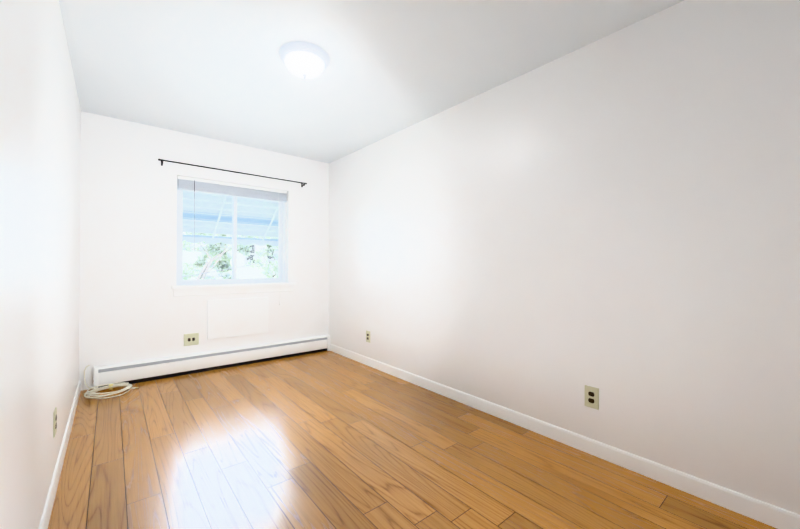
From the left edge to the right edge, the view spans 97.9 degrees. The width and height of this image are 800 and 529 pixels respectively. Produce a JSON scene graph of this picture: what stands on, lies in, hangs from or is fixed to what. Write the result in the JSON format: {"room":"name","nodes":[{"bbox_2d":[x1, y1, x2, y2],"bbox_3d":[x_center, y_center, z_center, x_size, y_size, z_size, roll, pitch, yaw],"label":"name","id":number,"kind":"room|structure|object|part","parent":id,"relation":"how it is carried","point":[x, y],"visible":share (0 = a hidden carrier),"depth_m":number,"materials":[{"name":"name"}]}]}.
{"room":"empty bedroom","nodes":[
{"label":"empty bedroom","id":0,"kind":"room"},
{"bbox_2d":[0,0,80,528],"bbox_3d":[-1.235,-0.114,1.044,0.150,2.640,5.054,0,0,-40],"label":"wall","id":1,"kind":"structure","parent":0,"point":[40,132],"depth_m":1.26,"materials":[{"name":"paint"}]},
{"bbox_2d":[53,407,56,437],"bbox_3d":[-1.685,0.770,1.704,0.008,0.125,0.080,0,0,-40],"label":"electrical outlet","id":2,"kind":"object","parent":1,"relation":"attached to","point":[54,422],"visible":1,"depth_m":1.69,"materials":[{"name":"beige plastic"}]},
{"bbox_2d":[39,381,80,528],"bbox_3d":[-1.228,1.063,1.152,0.011,0.088,4.904,0,0,-40],"label":"baseboard","id":3,"kind":"structure","parent":1,"relation":"attached to","point":[46,514],"depth_m":1.77,"materials":[{"name":"white paint"}]},
{"bbox_2d":[79,111,328,390],"bbox_3d":[-1.944,-0.113,3.902,2.706,2.640,0.250,0,0,-40],"label":"wall","id":4,"kind":"structure","parent":0,"point":[131,308],"depth_m":3.40,"materials":[{"name":"paint"}]},
{"bbox_2d":[184,333,198,345],"bbox_3d":[-2.139,0.769,3.574,0.135,0.122,0.008,0,0,-40],"label":"electrical outlet","id":5,"kind":"object","parent":4,"relation":"attached to","point":[191,339],"visible":1,"depth_m":3.57,"materials":[{"name":"beige plastic"}]},
{"bbox_2d":[183,190,277,236],"bbox_3d":[-2.292,-0.773,4.480,2.000,0.840,1.064,0,0,-40],"label":"canopy","id":6,"kind":"object","parent":4,"relation":"attached to","point":[203,210],"depth_m":4.76,"materials":[{"name":"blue metal"}]},
{"bbox_2d":[212,195,226,237],"bbox_3d":[-2.281,-0.743,4.466,0.026,0.758,1.033,0,0,-40],"label":"support arm","id":7,"kind":"object","parent":6,"relation":"attached to","point":[219,217],"depth_m":4.56},
{"bbox_2d":[183,235,277,240],"bbox_3d":[-2.612,-0.385,4.863,2.000,0.024,0.028,0,0,-40],"label":"bar","id":8,"kind":"object","parent":6,"relation":"attached to","point":[229,237],"depth_m":4.98,"materials":[{"name":"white metal"}]},
{"bbox_2d":[183,236,277,245],"bbox_3d":[-2.636,-0.345,4.890,2.000,0.110,0.001,0,0,-40],"label":"valance","id":9,"kind":"object","parent":6,"relation":"hanging from","point":[227,241],"depth_m":5.02,"materials":[{"name":"white metal"}]},
{"bbox_2d":[262,206,277,240],"bbox_3d":[-1.758,-0.740,4.900,0.026,0.758,1.033,0,0,-40],"label":"support arm","id":10,"kind":"object","parent":6,"relation":"attached to","point":[277,206],"depth_m":5.01},
{"bbox_2d":[158,159,306,186],"bbox_3d":[-1.753,-0.990,3.847,1.517,0.052,0.073,0,0,-40],"label":"curtain rod","id":11,"kind":"object","parent":4,"relation":"attached to","point":[302,183],"visible":1,"depth_m":3.74,"materials":[{"name":"black metal"}]},
{"bbox_2d":[173,179,293,304],"bbox_3d":[-1.822,-0.209,3.919,1.234,1.375,0.222,0,0,-40],"label":"window","id":12,"kind":"structure","parent":4,"relation":"in","point":[282,279],"depth_m":3.93,"materials":[{"name":"white plastic"}]},
{"bbox_3d":[-2.070,-0.338,3.780,0.563,1.060,0.028,0,0,-40],"label":"window sash","id":13,"kind":"part","parent":12,"relation":"part of","materials":[{"name":"clear glass"}]},
{"bbox_3d":[-2.070,-0.338,3.780,0.509,1.006,0.004,0,0,-40],"label":"sash glass","id":14,"kind":"part","parent":12,"relation":"part of","materials":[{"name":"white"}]},
{"bbox_2d":[177,176,286,200],"bbox_3d":[-1.823,-0.835,3.898,1.134,0.122,0.028,0,0,-40],"label":"blind headrail","id":15,"kind":"object","parent":12,"relation":"attached to","point":[225,183],"depth_m":3.84,"materials":[{"name":"white paint"}]},
{"bbox_2d":[194,180,194,250],"bbox_3d":[-2.131,-0.509,3.617,0.012,0.740,0.011,0,0,-40],"label":"tilt wand","id":16,"kind":"object","parent":15,"relation":"hanging from","point":[194,215],"visible":0.98,"depth_m":3.61,"materials":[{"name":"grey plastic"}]},
{"bbox_3d":[-1.823,-0.819,3.898,1.127,0.091,0.025,0,0,-40],"label":"stack of window blind slats","id":17,"kind":"part","parent":15,"relation":"part of","materials":[{"name":"white plastic"}]},
{"bbox_3d":[-1.824,-0.765,3.898,1.126,0.013,0.028,0,0,-40],"label":"window blind bottom rail","id":18,"kind":"part","parent":12,"relation":"part of","materials":[{"name":"white plastic"}]},
{"bbox_3d":[-1.780,0.285,3.863,1.234,0.076,0.020,0,0,-40],"label":"window apron","id":19,"kind":"part","parent":12,"relation":"part of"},
{"bbox_3d":[-1.688,-0.336,4.144,0.563,1.060,0.028,0,0,-40],"label":"window sash","id":20,"kind":"part","parent":12,"relation":"part of","materials":[{"name":"clear glass"}]},
{"bbox_3d":[-1.688,-0.336,4.144,0.509,1.006,0.004,0,0,-40],"label":"sash glass","id":21,"kind":"part","parent":12,"relation":"part of","materials":[{"name":"white"}]},
{"bbox_2d":[171,282,295,288],"bbox_3d":[-1.802,0.232,3.890,1.270,0.030,0.134,0,0,-40],"label":"window sill","id":22,"kind":"structure","parent":4,"relation":"attached to","point":[224,285],"depth_m":3.77,"materials":[{"name":"white paint"}]},
{"bbox_2d":[59,0,683,162],"bbox_3d":[-0.293,-1.377,1.920,2.406,0.100,4.904,0,0,-40],"label":"ceiling","id":23,"kind":"structure","parent":0,"point":[216,69],"depth_m":2.24,"materials":[{"name":"paint"}]},
{"bbox_2d":[279,41,329,78],"bbox_3d":[-0.609,-1.258,2.228,0.314,0.140,0.314,0,0,-40],"label":"ceiling light","id":24,"kind":"object","parent":23,"relation":"attached to","point":[304,60],"visible":1,"depth_m":2.15,"materials":[{"name":"white glass"}]},
{"bbox_2d":[48,351,776,528],"bbox_3d":[-0.306,1.163,1.916,2.406,0.100,4.904,0,0,-40],"label":"floor","id":25,"kind":"structure","parent":0,"point":[326,440],"depth_m":1.93,"materials":[{"name":"brown wood"}]},
{"bbox_2d":[84,365,138,398],"bbox_3d":[-2.496,0.993,3.018,0.377,0.218,0.402,0,0,-40],"label":"coil","id":26,"kind":"object","parent":25,"relation":"on","point":[111,386],"visible":1,"depth_m":2.98,"materials":[{"name":"white plastic"}]},
{"bbox_2d":[93,335,330,388],"bbox_3d":[-1.810,1.010,3.804,2.307,0.197,0.072,0,0,-40],"label":"heater","id":27,"kind":"object","parent":25,"relation":"on","point":[133,372],"visible":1,"depth_m":3.59,"materials":[{"name":"white metal"}]},
{"bbox_2d":[328,0,799,514],"bbox_3d":[0.733,-0.100,2.676,0.150,2.640,5.054,0,0,-40],"label":"wall","id":28,"kind":"structure","parent":0,"point":[614,217],"depth_m":1.96,"materials":[{"name":"paint"}]},
{"bbox_2d":[366,331,369,342],"bbox_3d":[-0.354,0.798,3.854,0.008,0.125,0.080,0,0,-40],"label":"electrical outlet","id":29,"kind":"object","parent":28,"relation":"attached to","point":[367,336],"visible":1,"depth_m":3.85,"materials":[{"name":"beige plastic"}]},
{"bbox_2d":[330,344,799,528],"bbox_3d":[0.616,1.075,2.680,0.011,0.088,4.904,0,0,-40],"label":"baseboard","id":30,"kind":"structure","parent":28,"relation":"attached to","point":[760,511],"depth_m":1.94,"materials":[{"name":"white paint"}]},
{"bbox_2d":[585,385,598,409],"bbox_3d":[1.132,0.786,2.061,0.008,0.125,0.080,0,0,-40],"label":"electrical outlet","id":31,"kind":"object","parent":28,"relation":"attached to","point":[591,397],"visible":1,"depth_m":2.06,"materials":[{"name":"beige plastic"}]},
{"bbox_2d":[588,392,593,402],"bbox_3d":[1.130,0.786,2.060,0.002,0.065,0.034,0,0,-40],"label":"receptacle","id":32,"kind":"object","parent":31,"relation":"attached to","point":[590,394],"depth_m":2.06,"materials":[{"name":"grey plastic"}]},
{"label":"outside","id":33,"kind":"structure","parent":0,"visible":0},
{"bbox_3d":[-6.075,5.204,14.793,70.000,0.200,21.730,0,0,-40],"label":"ground","id":34,"kind":"structure","parent":33,"visible":0},
{"bbox_2d":[182,232,277,279],"bbox_3d":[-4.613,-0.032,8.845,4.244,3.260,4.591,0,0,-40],"label":"tree","id":35,"kind":"object","parent":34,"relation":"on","point":[202,262],"depth_m":8.53,"materials":[{"name":"green plant"}]},
{"bbox_2d":[183,232,277,279],"bbox_3d":[-13.194,-1.412,28.136,32.000,13.000,8.070,0,0,-40],"label":"neighboring building","id":36,"kind":"structure","parent":34,"relation":"on","point":[193,258],"depth_m":24.60,"materials":[{"name":"white"}]},
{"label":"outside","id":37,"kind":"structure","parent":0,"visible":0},
{"bbox_2d":[182,259,277,276],"bbox_3d":[-2.650,-0.391,6.790,0.011,1.911,9.082,0,0,43],"label":"wire","id":38,"kind":"object","parent":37,"point":[230,268],"depth_m":6.30,"materials":[{"name":"grey"}]}
]}

